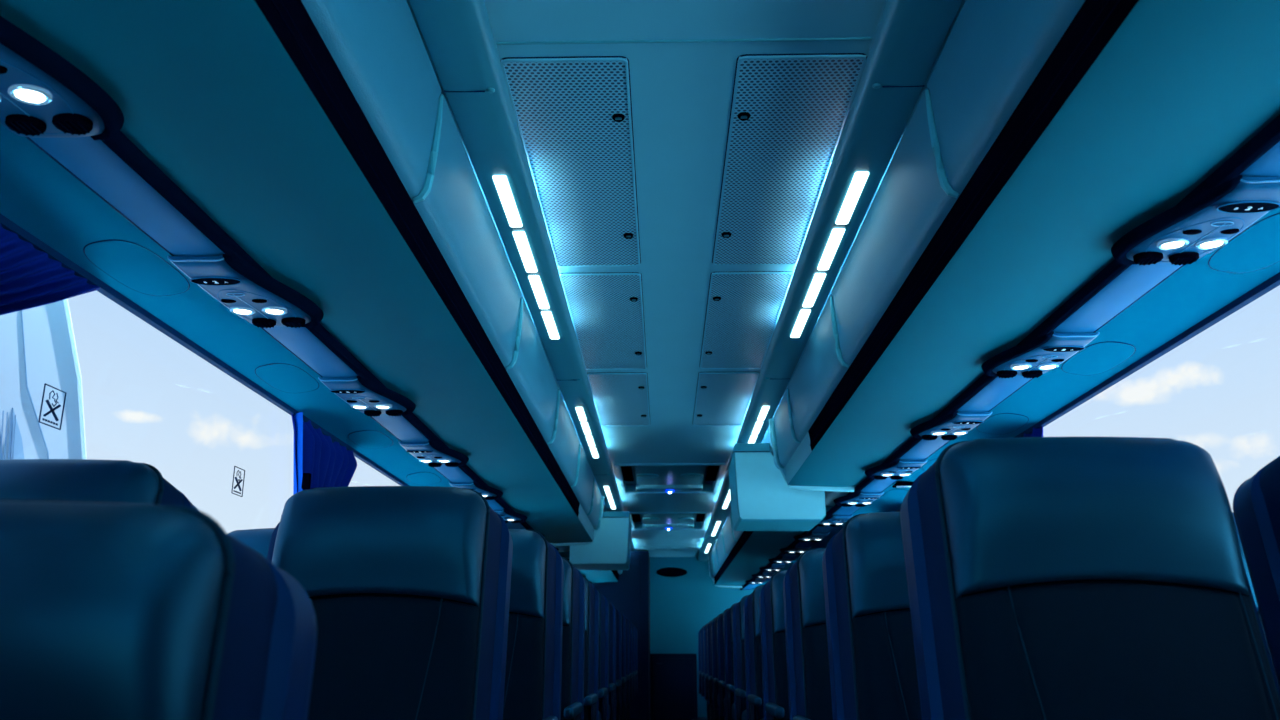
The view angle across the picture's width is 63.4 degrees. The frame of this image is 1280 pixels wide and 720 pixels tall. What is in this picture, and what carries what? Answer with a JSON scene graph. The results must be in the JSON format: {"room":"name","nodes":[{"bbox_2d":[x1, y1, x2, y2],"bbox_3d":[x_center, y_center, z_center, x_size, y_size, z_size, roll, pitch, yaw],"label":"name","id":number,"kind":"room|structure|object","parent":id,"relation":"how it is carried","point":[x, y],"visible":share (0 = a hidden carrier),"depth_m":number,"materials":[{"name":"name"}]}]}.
{"room":"transit interior","nodes":[
{"label":"transit interior","id":0,"kind":"room"},
{"bbox_2d":[0,124,451,486],"bbox_3d":[-1.040,1.564,5.403,0.420,1.750,14.400,0,-16,1],"label":"wall","id":1,"kind":"structure","parent":0,"point":[37,193],"depth_m":2.25,"materials":[{"name":"plastic"}]},
{"bbox_2d":[83,239,189,295],"bbox_3d":[-1.016,-0.183,2.104,0.127,0.023,0.303,0,-16,1],"label":"speaker cover","id":2,"kind":"object","parent":1,"relation":"attached to","point":[135,266],"visible":1,"depth_m":2.09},
{"bbox_2d":[0,213,408,485],"bbox_3d":[-1.092,1.257,5.491,0.141,0.885,14.400,0,-16,1],"label":"rail","id":3,"kind":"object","parent":1,"relation":"in","point":[106,290],"depth_m":2.41,"materials":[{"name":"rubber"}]},
{"bbox_2d":[0,223,99,314],"bbox_3d":[-1.113,-0.037,1.498,0.102,0.591,1.225,-1,-16,4],"label":"window curtain","id":4,"kind":"object","parent":3,"relation":"hanging from","point":[29,278],"visible":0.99,"depth_m":1.88,"materials":[{"name":"blue fabric"}]},
{"bbox_2d":[291,412,356,494],"bbox_3d":[-1.079,0.435,3.500,0.097,0.400,0.680,0,-16,1],"label":"window curtain","id":5,"kind":"object","parent":3,"relation":"hanging from","point":[319,462],"visible":0.48,"depth_m":3.38,"materials":[{"name":"blue fabric"}]},
{"bbox_3d":[-1.096,1.256,5.492,0.105,0.872,14.400,0,-16,1],"label":"window","id":6,"kind":"structure","parent":3,"relation":"attached to","visible":0},
{"bbox_2d":[38,383,66,429],"bbox_3d":[-1.153,0.092,2.035,0.005,0.078,0.075,0,-16,1],"label":"window sticker","id":7,"kind":"object","parent":6,"relation":"attached to","point":[52,410],"visible":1,"depth_m":2.03,"materials":[{"name":"blue"}]},
{"bbox_2d":[231,466,244,496],"bbox_3d":[-1.133,0.343,2.922,0.005,0.078,0.075,0,-16,1],"label":"window sticker","id":8,"kind":"object","parent":6,"relation":"attached to","point":[236,479],"visible":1,"depth_m":2.92,"materials":[{"name":"black"}]},
{"bbox_2d":[255,363,318,392],"bbox_3d":[-0.997,0.053,2.936,0.127,0.023,0.303,0,-16,1],"label":"speaker cover","id":9,"kind":"object","parent":1,"relation":"attached to","point":[284,377],"visible":1,"depth_m":2.92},
{"bbox_2d":[0,0,603,545],"bbox_3d":[-0.621,-0.088,3.092,0.532,0.378,9.070,0,-16,1],"label":"luggage rack","id":10,"kind":"object","parent":1,"relation":"attached to","point":[322,137],"visible":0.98,"depth_m":1.89,"materials":[{"name":"plastic"}]},
{"bbox_2d":[26,131,562,557],"bbox_3d":[-0.780,0.655,5.058,0.142,0.024,13.250,0,-16,1],"label":"panels","id":11,"kind":"object","parent":10,"relation":"attached to","point":[115,169],"visible":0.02,"depth_m":1.88,"materials":[{"name":"blue plastic"}]},
{"bbox_2d":[0,15,123,139],"bbox_3d":[-0.844,-0.385,1.336,0.200,0.030,0.438,0,-16,1],"label":"console","id":12,"kind":"object","parent":11,"relation":"attached to","point":[43,94],"visible":1,"depth_m":1.42,"materials":[{"name":"plastic"}]},
{"bbox_2d":[167,254,323,327],"bbox_3d":[-0.823,-0.134,2.218,0.200,0.030,0.438,0,-16,1],"label":"console","id":13,"kind":"object","parent":11,"relation":"attached to","point":[256,297],"visible":1,"depth_m":2.19,"materials":[{"name":"black plastic"}]},
{"bbox_2d":[318,376,415,416],"bbox_3d":[-0.803,0.117,3.099,0.200,0.030,0.438,0,-16,1],"label":"console","id":14,"kind":"object","parent":11,"relation":"attached to","point":[371,399],"visible":1,"depth_m":3.07,"materials":[{"name":"black plastic"}]},
{"bbox_2d":[399,441,468,466],"bbox_3d":[-0.782,0.368,3.981,0.200,0.030,0.438,0,-16,1],"label":"console","id":15,"kind":"object","parent":11,"relation":"attached to","point":[434,455],"visible":1,"depth_m":3.95,"materials":[{"name":"black plastic"}]},
{"bbox_2d":[449,481,502,499],"bbox_3d":[-0.762,0.619,4.863,0.200,0.030,0.438,0,-16,1],"label":"console","id":16,"kind":"object","parent":11,"relation":"attached to","point":[490,493],"visible":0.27,"depth_m":4.78,"materials":[{"name":"black plastic"}]},
{"bbox_2d":[494,509,526,522],"bbox_3d":[-0.741,0.870,5.745,0.200,0.030,0.438,0,-16,1],"label":"console","id":17,"kind":"object","parent":11,"relation":"attached to","point":[508,516],"visible":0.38,"depth_m":5.73,"materials":[{"name":"black plastic"}]},
{"bbox_2d":[348,430,392,448],"bbox_3d":[-0.978,0.290,3.767,0.127,0.023,0.303,0,-16,1],"label":"speaker cover","id":18,"kind":"object","parent":1,"relation":"attached to","point":[368,439],"visible":1,"depth_m":3.76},
{"bbox_2d":[406,472,440,484],"bbox_3d":[-0.958,0.527,4.599,0.127,0.023,0.303,0,-16,1],"label":"speaker cover","id":19,"kind":"object","parent":1,"relation":"attached to","point":[420,478],"visible":1,"depth_m":4.59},
{"bbox_2d":[559,551,622,582],"bbox_3d":[-0.470,1.857,9.961,0.514,0.356,3.052,0,-16,1],"label":"luggage rack","id":20,"kind":"object","parent":1,"relation":"attached to","point":[594,576],"visible":0.09,"depth_m":10.43,"materials":[{"name":"plastic"}]},
{"bbox_2d":[407,0,964,556],"bbox_3d":[0.170,0.410,5.703,2.000,0.065,14.400,0,-16,1],"label":"ceiling","id":21,"kind":"structure","parent":0,"point":[681,93],"depth_m":2.39,"materials":[{"name":"plastic"}]},
{"bbox_2d":[408,0,634,551],"bbox_3d":[-0.265,0.309,5.144,0.124,0.032,13.250,0,-16,1],"label":"housing","id":22,"kind":"object","parent":21,"relation":"attached to","point":[458,36],"visible":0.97,"depth_m":2.40,"materials":[{"name":"plastic"}]},
{"bbox_2d":[493,175,559,338],"bbox_3d":[-0.320,-0.269,3.098,0.034,0.034,1.316,0,-16,1],"label":"ceiling lamp","id":23,"kind":"object","parent":22,"relation":"attached to","point":[501,182],"visible":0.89,"depth_m":2.89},
{"bbox_2d":[575,407,598,457],"bbox_3d":[-0.267,0.378,5.372,0.034,0.034,1.255,0,-16,1],"label":"ceiling lamp","id":24,"kind":"object","parent":22,"relation":"attached to","point":[580,411],"visible":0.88,"depth_m":5.23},
{"bbox_2d":[604,486,615,508],"bbox_3d":[-0.217,0.994,7.535,0.034,0.034,1.105,0,-16,1],"label":"ceiling lamp","id":25,"kind":"object","parent":22,"relation":"attached to","point":[607,490],"visible":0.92,"depth_m":7.44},
{"bbox_2d":[500,56,640,266],"bbox_3d":[-0.140,-0.443,2.620,0.261,0.012,1.149,0,-16,1],"label":"ceiling panel","id":26,"kind":"object","parent":21,"relation":"attached to","point":[573,114],"visible":0.94,"depth_m":2.44,"materials":[{"name":"metal"}]},
{"bbox_2d":[569,512,632,569],"bbox_3d":[-0.291,1.379,8.103,0.453,0.490,0.765,0,-16,1],"label":"box","id":27,"kind":"object","parent":21,"relation":"hanging from","point":[610,549],"visible":0.69,"depth_m":7.72,"materials":[{"name":"plastic"}]},
{"bbox_2d":[559,272,646,369],"bbox_3d":[-0.113,-0.114,3.776,0.261,0.012,1.124,0,-16,1],"label":"ceiling panel","id":28,"kind":"object","parent":21,"relation":"attached to","point":[606,309],"visible":0.9,"depth_m":3.65,"materials":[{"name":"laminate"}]},
{"bbox_2d":[587,372,649,425],"bbox_3d":[-0.087,0.201,4.882,0.261,0.012,1.044,0,-16,1],"label":"ceiling panel","id":29,"kind":"object","parent":21,"relation":"attached to","point":[620,398],"visible":0.94,"depth_m":4.79,"materials":[{"name":"plastic"}]},
{"bbox_2d":[613,463,726,493],"bbox_3d":[0.201,0.792,7.050,0.710,0.103,1.210,0,-16,1],"label":"roof hatch","id":30,"kind":"object","parent":21,"relation":"attached to","point":[632,478],"visible":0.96,"depth_m":7.04,"materials":[{"name":"plastic"}]},
{"bbox_2d":[621,466,633,480],"bbox_3d":[-0.084,0.760,6.941,0.070,0.020,0.540,0,-16,1],"label":"vent","id":31,"kind":"object","parent":30,"relation":"attached to","point":[627,472],"depth_m":6.92,"materials":[{"name":"plastic"}]},
{"bbox_2d":[636,473,658,478],"bbox_3d":[0.049,0.781,6.962,0.150,0.016,0.150,0,-16,1],"label":"outlet","id":32,"kind":"object","parent":30,"relation":"attached to","point":[638,475],"depth_m":6.92,"materials":[{"name":"teal"}]},
{"bbox_2d":[681,473,702,478],"bbox_3d":[0.349,0.779,6.955,0.150,0.016,0.150,0,-16,1],"label":"outlet","id":33,"kind":"object","parent":30,"relation":"attached to","point":[683,475],"depth_m":6.92,"materials":[{"name":"teal"}]},
{"bbox_2d":[705,466,718,480],"bbox_3d":[0.482,0.756,6.929,0.070,0.020,0.540,0,-16,1],"label":"vent","id":34,"kind":"object","parent":30,"relation":"attached to","point":[711,472],"depth_m":6.92,"materials":[{"name":"plastic"}]},
{"bbox_2d":[629,512,710,529],"bbox_3d":[0.253,1.419,9.252,0.710,0.103,1.210,0,-16,1],"label":"roof hatch","id":35,"kind":"object","parent":21,"relation":"attached to","point":[640,520],"visible":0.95,"depth_m":9.31,"materials":[{"name":"plastic"}]},
{"bbox_2d":[496,37,871,44],"bbox_3d":[0.085,-0.621,2.016,0.730,0.005,0.006,0,-16,1],"label":"trim","id":36,"kind":"structure","parent":21,"relation":"attached to","point":[849,38],"depth_m":2.01,"materials":[{"name":"teal"}]},
{"bbox_2d":[692,372,759,425],"bbox_3d":[0.390,0.198,4.872,0.261,0.012,1.044,0,-16,1],"label":"ceiling panel","id":37,"kind":"object","parent":21,"relation":"attached to","point":[722,398],"visible":0.99,"depth_m":4.79,"materials":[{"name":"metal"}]},
{"bbox_2d":[699,271,793,368],"bbox_3d":[0.364,-0.117,3.766,0.261,0.012,1.124,0,-16,1],"label":"ceiling panel","id":38,"kind":"object","parent":21,"relation":"attached to","point":[743,309],"visible":0.99,"depth_m":3.63,"materials":[{"name":"metal"}]},
{"bbox_2d":[727,443,825,530],"bbox_3d":[0.707,0.650,5.542,0.458,0.490,0.665,0,-16,1],"label":"box","id":39,"kind":"object","parent":21,"relation":"hanging from","point":[761,498],"visible":0.77,"depth_m":5.21,"materials":[{"name":"plastic"}]},
{"bbox_2d":[712,53,866,265],"bbox_3d":[0.337,-0.446,2.610,0.261,0.012,1.149,0,-16,1],"label":"ceiling panel","id":40,"kind":"object","parent":21,"relation":"attached to","point":[789,112],"visible":0.98,"depth_m":2.44,"materials":[{"name":"metal"}]},
{"bbox_2d":[697,0,962,560],"bbox_3d":[0.592,0.459,5.669,0.124,0.032,14.380,0,-16,1],"label":"housing","id":41,"kind":"object","parent":21,"relation":"attached to","point":[910,35],"visible":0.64,"depth_m":2.38,"materials":[{"name":"plastic"}]},
{"bbox_2d":[748,406,769,442],"bbox_3d":[0.592,0.373,5.353,0.034,0.034,1.255,0,-16,1],"label":"ceiling lamp","id":42,"kind":"object","parent":41,"relation":"attached to","point":[764,410],"visible":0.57,"depth_m":5.09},
{"bbox_2d":[790,172,868,337],"bbox_3d":[0.539,-0.275,3.080,0.034,0.034,1.316,0,-16,1],"label":"ceiling lamp","id":43,"kind":"object","parent":41,"relation":"attached to","point":[859,179],"visible":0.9,"depth_m":2.88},
{"bbox_2d":[649,557,753,719],"bbox_3d":[0.332,3.301,12.396,2.840,2.240,0.060,0,-16,1],"label":"wall","id":44,"kind":"structure","parent":0,"point":[680,606],"depth_m":12.46,"materials":[{"name":"plastic"}]},
{"bbox_2d":[656,568,686,576],"bbox_3d":[0.386,2.574,12.563,0.380,0.110,0.012,0,-16,1],"label":"air vent","id":45,"kind":"object","parent":44,"relation":"in","point":[667,572],"visible":1,"depth_m":12.56,"materials":[{"name":"black plastic"}]},
{"bbox_2d":[554,486,855,551],"bbox_3d":[0.170,0.509,5.675,2.550,0.530,14.400,0,-16,1],"label":"ceiling","id":46,"kind":"structure","parent":0,"point":[830,496],"depth_m":7.74,"materials":[{"name":"plastic"}]},
{"bbox_2d":[752,208,1279,588],"bbox_3d":[1.380,1.550,5.351,0.420,1.750,14.400,0,-16,1],"label":"wall","id":47,"kind":"structure","parent":0,"point":[1196,291],"depth_m":2.50,"materials":[{"name":"plastic"}]},
{"bbox_2d":[695,717,724,719],"bbox_3d":[0.996,2.652,6.393,1.075,0.200,11.790,0,-16,1],"label":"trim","id":48,"kind":"structure","parent":47,"relation":"attached to","point":[699,718],"depth_m":11.87,"materials":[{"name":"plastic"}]},
{"bbox_2d":[698,625,709,719],"bbox_3d":[0.834,3.183,10.459,0.477,1.006,0.665,0,-16,1],"label":"seat","id":49,"kind":"object","parent":48,"relation":"on","point":[699,633],"visible":0.02,"depth_m":10.67,"materials":[{"name":"fabric"}]},
{"bbox_2d":[701,623,713,719],"bbox_3d":[0.816,2.962,9.684,0.477,1.006,0.665,0,-16,1],"label":"seat","id":50,"kind":"object","parent":48,"relation":"on","point":[702,630],"visible":0.03,"depth_m":9.86,"materials":[{"name":"fabric"}]},
{"bbox_2d":[704,620,718,719],"bbox_3d":[0.798,2.742,8.909,0.477,1.006,0.665,0,-16,1],"label":"seat","id":51,"kind":"object","parent":48,"relation":"on","point":[716,712],"visible":0.04,"depth_m":9.11,"materials":[{"name":"fabric"}]},
{"bbox_2d":[707,617,723,719],"bbox_3d":[0.780,2.521,8.134,0.477,1.006,0.665,0,-16,1],"label":"seat","id":52,"kind":"object","parent":48,"relation":"on","point":[709,629],"visible":0.02,"depth_m":8.34,"materials":[{"name":"fabric"}]},
{"bbox_2d":[712,613,725,719],"bbox_3d":[0.762,2.300,7.359,0.477,1.006,0.665,0,-16,1],"label":"seat","id":53,"kind":"object","parent":48,"relation":"on","point":[714,624],"visible":0.02,"depth_m":7.57,"materials":[{"name":"fabric"}]},
{"bbox_2d":[717,608,729,718],"bbox_3d":[0.744,2.079,6.584,0.477,1.006,0.665,0,-16,1],"label":"seat","id":54,"kind":"object","parent":48,"relation":"on","point":[720,623],"visible":0.12,"depth_m":6.79,"materials":[{"name":"fabric"}]},
{"bbox_2d":[724,602,738,719],"bbox_3d":[0.726,1.859,5.809,0.477,1.006,0.665,0,-16,1],"label":"seat","id":55,"kind":"object","parent":48,"relation":"on","point":[728,635],"visible":0.15,"depth_m":6.02,"materials":[{"name":"fabric"}]},
{"bbox_2d":[732,595,748,719],"bbox_3d":[0.708,1.638,5.034,0.477,1.006,0.665,0,-16,1],"label":"seat","id":56,"kind":"object","parent":48,"relation":"on","point":[740,707],"visible":0.16,"depth_m":5.25,"materials":[{"name":"fabric"}]},
{"bbox_2d":[743,585,763,719],"bbox_3d":[0.690,1.417,4.259,0.477,1.006,0.665,0,-16,1],"label":"seat","id":57,"kind":"object","parent":48,"relation":"on","point":[751,610],"visible":0.2,"depth_m":4.48,"materials":[{"name":"fabric"}]},
{"bbox_2d":[759,570,789,719],"bbox_3d":[0.672,1.197,3.484,0.477,1.006,0.665,0,-16,1],"label":"seat","id":58,"kind":"object","parent":48,"relation":"on","point":[771,602],"visible":0.19,"depth_m":3.71,"materials":[{"name":"fabric"}]},
{"bbox_2d":[783,549,832,719],"bbox_3d":[0.654,0.976,2.709,0.477,1.006,0.665,0,-16,1],"label":"seat","id":59,"kind":"object","parent":48,"relation":"on","point":[808,673],"visible":0.23,"depth_m":2.94,"materials":[{"name":"fabric"}]},
{"bbox_2d":[822,511,921,719],"bbox_3d":[0.636,0.755,1.934,0.477,1.006,0.665,0,-16,1],"label":"seat","id":60,"kind":"object","parent":48,"relation":"on","point":[872,663],"visible":0.41,"depth_m":2.16,"materials":[{"name":"fabric"}]},
{"bbox_2d":[900,437,1279,719],"bbox_3d":[0.618,0.535,1.159,0.477,1.006,0.665,0,-16,1],"label":"seat","id":61,"kind":"object","parent":48,"relation":"on","point":[1049,578],"visible":1,"depth_m":1.38,"materials":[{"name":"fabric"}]},
{"bbox_2d":[1232,512,1279,689],"bbox_3d":[1.118,0.744,1.889,0.477,1.004,0.674,0,-16,1],"label":"seat","id":62,"kind":"object","parent":48,"relation":"on","point":[1239,540],"visible":0.02,"depth_m":2.11,"materials":[{"name":"fabric"}]},
{"bbox_2d":[1233,456,1279,686],"bbox_3d":[1.101,0.524,1.120,0.477,1.006,0.665,0,-16,1],"label":"seat","id":63,"kind":"object","parent":48,"relation":"on","point":[1256,502],"visible":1,"depth_m":1.46,"materials":[{"name":"fabric"}]},
{"bbox_2d":[708,506,832,587],"bbox_3d":[0.979,1.579,8.945,0.532,0.378,6.390,0,-16,1],"label":"luggage rack","id":64,"kind":"object","parent":47,"relation":"attached to","point":[735,556],"visible":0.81,"depth_m":8.69,"materials":[{"name":"plastic"}]},
{"bbox_2d":[883,489,908,499],"bbox_3d":[1.263,0.657,5.054,0.127,0.023,0.303,0,-16,1],"label":"speaker cover","id":65,"kind":"object","parent":47,"relation":"attached to","point":[896,494],"visible":0.66,"depth_m":5.06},
{"bbox_2d":[892,482,913,487],"bbox_3d":[1.216,0.575,4.748,0.100,0.016,0.100,0,-16,1],"label":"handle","id":66,"kind":"object","parent":47,"relation":"attached to","point":[898,484],"visible":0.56,"depth_m":4.73,"materials":[{"name":"black plastic"}]},
{"bbox_2d":[977,413,1028,434],"bbox_3d":[1.227,0.217,3.512,0.127,0.023,0.303,0,-16,1],"label":"speaker cover","id":67,"kind":"object","parent":47,"relation":"attached to","point":[1003,423],"visible":0.94,"depth_m":3.50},
{"bbox_2d":[740,114,1279,589],"bbox_3d":[1.106,0.787,5.522,0.142,0.024,14.300,0,-16,1],"label":"overhead panel","id":68,"kind":"object","parent":47,"relation":"attached to","point":[1118,286],"visible":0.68,"depth_m":2.32,"materials":[{"name":"blue plastic"}]},
{"bbox_2d":[759,565,784,571],"bbox_3d":[1.169,1.852,9.193,0.200,0.030,0.378,0,-16,1],"label":"console","id":69,"kind":"object","parent":68,"relation":"attached to","point":[766,568],"visible":1,"depth_m":9.15,"materials":[{"name":"black plastic"}]},
{"bbox_2d":[769,556,796,563],"bbox_3d":[1.150,1.620,8.378,0.200,0.030,0.378,0,-16,1],"label":"console","id":70,"kind":"object","parent":68,"relation":"attached to","point":[784,560],"visible":0.99,"depth_m":8.35,"materials":[{"name":"blue plastic"}]},
{"bbox_2d":[780,546,810,553],"bbox_3d":[1.131,1.388,7.563,0.200,0.030,0.378,0,-16,1],"label":"console","id":71,"kind":"object","parent":68,"relation":"attached to","point":[796,549],"visible":0.99,"depth_m":7.54,"materials":[{"name":"black plastic"}]},
{"bbox_2d":[793,532,829,541],"bbox_3d":[1.112,1.155,6.747,0.200,0.030,0.378,0,-16,1],"label":"console","id":72,"kind":"object","parent":68,"relation":"attached to","point":[812,537],"visible":1,"depth_m":6.72,"materials":[{"name":"black plastic"}]},
{"bbox_2d":[817,515,852,526],"bbox_3d":[1.093,0.923,5.932,0.200,0.030,0.378,0,-16,1],"label":"console","id":73,"kind":"object","parent":68,"relation":"attached to","point":[833,520],"visible":0.95,"depth_m":5.86,"materials":[{"name":"blue plastic"}]},
{"bbox_2d":[833,491,883,506],"bbox_3d":[1.074,0.691,5.116,0.200,0.030,0.378,0,-16,1],"label":"console","id":74,"kind":"object","parent":68,"relation":"attached to","point":[860,499],"visible":0.99,"depth_m":5.09,"materials":[{"name":"blue plastic"}]},
{"bbox_2d":[865,459,927,479],"bbox_3d":[1.055,0.459,4.301,0.200,0.030,0.378,0,-16,1],"label":"console","id":75,"kind":"object","parent":68,"relation":"attached to","point":[895,470],"visible":1,"depth_m":4.28,"materials":[{"name":"blue plastic"}]},
{"bbox_2d":[910,411,991,440],"bbox_3d":[1.036,0.227,3.486,0.200,0.030,0.378,0,-16,1],"label":"console","id":76,"kind":"object","parent":68,"relation":"attached to","point":[952,426],"visible":1,"depth_m":3.46,"materials":[{"name":"blue plastic"}]},
{"bbox_2d":[981,331,1098,378],"bbox_3d":[1.017,-0.005,2.670,0.200,0.030,0.378,0,-16,1],"label":"console","id":77,"kind":"object","parent":68,"relation":"attached to","point":[1032,358],"visible":1,"depth_m":2.65,"materials":[{"name":"blue plastic"}]},
{"bbox_2d":[1111,175,1279,265],"bbox_3d":[0.999,-0.238,1.855,0.200,0.030,0.378,0,-16,1],"label":"console","id":78,"kind":"object","parent":68,"relation":"attached to","point":[1205,222],"visible":1,"depth_m":1.84,"materials":[{"name":"blue plastic"}]},
{"bbox_2d":[1183,229,1201,234],"bbox_3d":[0.994,-0.230,1.865,0.032,0.005,0.020,1,-16,-4],"label":"switch","id":79,"kind":"object","parent":78,"relation":"attached to","point":[1185,231],"depth_m":1.86,"materials":[{"name":"plastic"}]},
{"bbox_2d":[1220,229,1238,233],"bbox_3d":[1.061,-0.231,1.864,0.032,0.005,0.020,1,-16,-4],"label":"switch","id":80,"kind":"object","parent":78,"relation":"attached to","point":[1222,231],"depth_m":1.86,"materials":[{"name":"plastic"}]},
{"bbox_2d":[768,0,1279,491],"bbox_3d":[0.814,-0.442,1.849,0.532,0.378,6.550,0,-16,1],"label":"luggage rack","id":81,"kind":"object","parent":47,"relation":"attached to","point":[1041,134],"visible":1,"depth_m":1.89,"materials":[{"name":"plastic"}]},
{"bbox_2d":[895,272,1279,511],"bbox_3d":[1.432,1.242,5.437,0.141,0.885,14.400,0,-16,1],"label":"window","id":82,"kind":"structure","parent":47,"relation":"in","point":[1273,282],"depth_m":2.54,"materials":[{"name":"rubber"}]},
{"bbox_2d":[1024,426,1042,436],"bbox_3d":[1.334,0.507,3.626,0.104,0.471,0.590,0,-16,1],"label":"window curtain","id":83,"kind":"object","parent":82,"relation":"hanging from","point":[1038,432],"visible":0.06,"depth_m":3.44,"materials":[{"name":"blue fabric"}]},
{"bbox_2d":[1061,341,1135,374],"bbox_3d":[1.209,-0.002,2.741,0.127,0.023,0.303,0,-16,1],"label":"speaker cover","id":84,"kind":"object","parent":47,"relation":"attached to","point":[1097,358],"visible":0.94,"depth_m":2.73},
{"bbox_2d":[1208,213,1279,272],"bbox_3d":[1.191,-0.222,1.970,0.127,0.023,0.303,0,-16,1],"label":"speaker cover","id":85,"kind":"object","parent":47,"relation":"attached to","point":[1257,247],"visible":0.94,"depth_m":2.01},
{"bbox_3d":[0.170,2.456,5.121,2.840,0.120,14.600,0,-16,1],"label":"floor","id":86,"kind":"structure","parent":0,"visible":0},
{"bbox_2d":[0,499,316,719],"bbox_3d":[-0.498,0.537,0.449,0.477,1.013,0.628,0,-16,1],"label":"seat","id":87,"kind":"object","parent":86,"relation":"on","point":[109,610],"visible":1,"depth_m":0.70,"materials":[{"name":"leather"}]},
{"bbox_2d":[651,654,697,719],"bbox_3d":[0.391,3.866,11.962,0.530,0.915,0.452,0,-16,1],"label":"base cabinet","id":88,"kind":"object","parent":86,"relation":"on","point":[673,676],"visible":1,"depth_m":11.78,"materials":[{"name":"laminate"}]},
{"bbox_3d":[-0.598,2.659,6.438,1.075,0.212,11.770,0,-16,1],"label":"trim","id":89,"kind":"structure","parent":86,"relation":"on","visible":0},
{"bbox_2d":[0,459,197,509],"bbox_3d":[-0.971,0.576,1.328,0.477,0.996,0.700,0,-16,1],"label":"seat","id":90,"kind":"object","parent":89,"relation":"on","point":[126,481],"visible":0.25,"depth_m":1.62,"materials":[{"name":"leather"}]},
{"bbox_2d":[228,528,274,558],"bbox_3d":[-0.925,0.881,2.436,0.477,1.014,0.619,0,-16,1],"label":"seat","id":91,"kind":"object","parent":89,"relation":"on","point":[258,540],"visible":0.06,"depth_m":2.70,"materials":[{"name":"leather"}]},
{"bbox_2d":[267,486,512,719],"bbox_3d":[-0.489,0.661,1.637,0.477,1.002,0.682,0,-16,1],"label":"seat","id":92,"kind":"object","parent":89,"relation":"on","point":[407,588],"visible":0.77,"depth_m":1.86,"materials":[{"name":"fabric"}]},
{"bbox_2d":[503,528,563,719],"bbox_3d":[-0.446,0.885,2.450,0.477,1.016,0.610,0,-16,1],"label":"seat","id":93,"kind":"object","parent":89,"relation":"on","point":[533,675],"visible":0.22,"depth_m":2.66,"materials":[{"name":"fabric"}]},
{"bbox_2d":[561,557,584,719],"bbox_3d":[-0.428,1.104,3.220,0.477,1.016,0.610,0,-16,1],"label":"seat","id":94,"kind":"object","parent":89,"relation":"on","point":[573,633],"visible":0.23,"depth_m":3.43,"materials":[{"name":"fabric"}]},
{"bbox_2d":[583,576,598,719],"bbox_3d":[-0.410,1.323,3.989,0.477,1.016,0.610,0,-16,1],"label":"seat","id":95,"kind":"object","parent":89,"relation":"on","point":[591,649],"visible":0.15,"depth_m":4.21,"materials":[{"name":"fabric"}]},
{"bbox_2d":[597,589,608,719],"bbox_3d":[-0.392,1.542,4.758,0.477,1.016,0.610,0,-16,1],"label":"seat","id":96,"kind":"object","parent":89,"relation":"on","point":[603,694],"visible":0.07,"depth_m":4.97,"materials":[{"name":"fabric"}]},
{"bbox_2d":[606,598,615,719],"bbox_3d":[-0.375,1.761,5.527,0.477,1.016,0.610,0,-16,1],"label":"seat","id":97,"kind":"object","parent":89,"relation":"on","point":[612,612],"visible":0.04,"depth_m":5.74,"materials":[{"name":"fabric"}]},
{"bbox_2d":[614,606,621,715],"bbox_3d":[-0.357,1.980,6.296,0.477,1.016,0.610,0,-16,1],"label":"seat","id":98,"kind":"object","parent":89,"relation":"on","point":[618,614],"visible":0.04,"depth_m":6.51,"materials":[{"name":"fabric"}]},
{"bbox_2d":[592,551,649,719],"bbox_3d":[-0.347,3.138,11.808,0.910,1.808,1.070,0,-16,1],"label":"compartment","id":99,"kind":"object","parent":89,"relation":"on","point":[630,595],"visible":0.22,"depth_m":11.41,"materials":[{"name":"laminate"}]},
{"bbox_2d":[616,612,625,716],"bbox_3d":[-0.339,2.199,7.066,0.477,1.016,0.610,0,-16,1],"label":"seat","id":100,"kind":"object","parent":89,"relation":"on","point":[622,615],"visible":0.06,"depth_m":7.28,"materials":[{"name":"fabric"}]},
{"bbox_2d":[616,617,629,719],"bbox_3d":[-0.321,2.418,7.835,0.477,1.016,0.610,0,-16,1],"label":"seat","id":101,"kind":"object","parent":89,"relation":"on","point":[627,621],"visible":0.02,"depth_m":8.05,"materials":[{"name":"fabric"}]},
{"bbox_2d":[619,620,632,719],"bbox_3d":[-0.303,2.637,8.604,0.477,1.016,0.610,0,-16,1],"label":"seat","id":102,"kind":"object","parent":89,"relation":"on","point":[630,623],"visible":0.02,"depth_m":8.81,"materials":[{"name":"fabric"}]},
{"bbox_2d":[623,624,634,719],"bbox_3d":[-0.285,2.856,9.373,0.477,1.016,0.610,0,-16,1],"label":"seat","id":103,"kind":"object","parent":89,"relation":"on","point":[625,709],"visible":0.02,"depth_m":9.56,"materials":[{"name":"fabric"}]},
{"bbox_2d":[627,626,637,719],"bbox_3d":[-0.267,3.075,10.143,0.477,1.016,0.610,0,-16,1],"label":"seat","id":104,"kind":"object","parent":89,"relation":"on","point":[636,683],"visible":0.04,"depth_m":10.28,"materials":[{"name":"fabric"}]},
{"label":"outside","id":105,"kind":"structure","parent":0,"visible":0},
{"bbox_3d":[0.268,5.055,8.954,120.000,0.020,140.000,0,-16,1],"label":"ground","id":106,"kind":"structure","parent":105,"visible":0},
{"bbox_2d":[0,299,85,459],"bbox_3d":[-4.162,-0.073,-0.600,2.415,4.612,12.620,0,-16,1],"label":"coach","id":107,"kind":"object","parent":106,"relation":"on","point":[38,346],"visible":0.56,"depth_m":4.91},
{"bbox_2d":[0,411,15,459],"bbox_3d":[-2.845,0.395,4.582,0.006,0.351,0.305,0,-16,1],"label":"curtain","id":108,"kind":"object","parent":107,"relation":"attached to","point":[7,418],"depth_m":4.67,"materials":[{"name":"blue fabric"}]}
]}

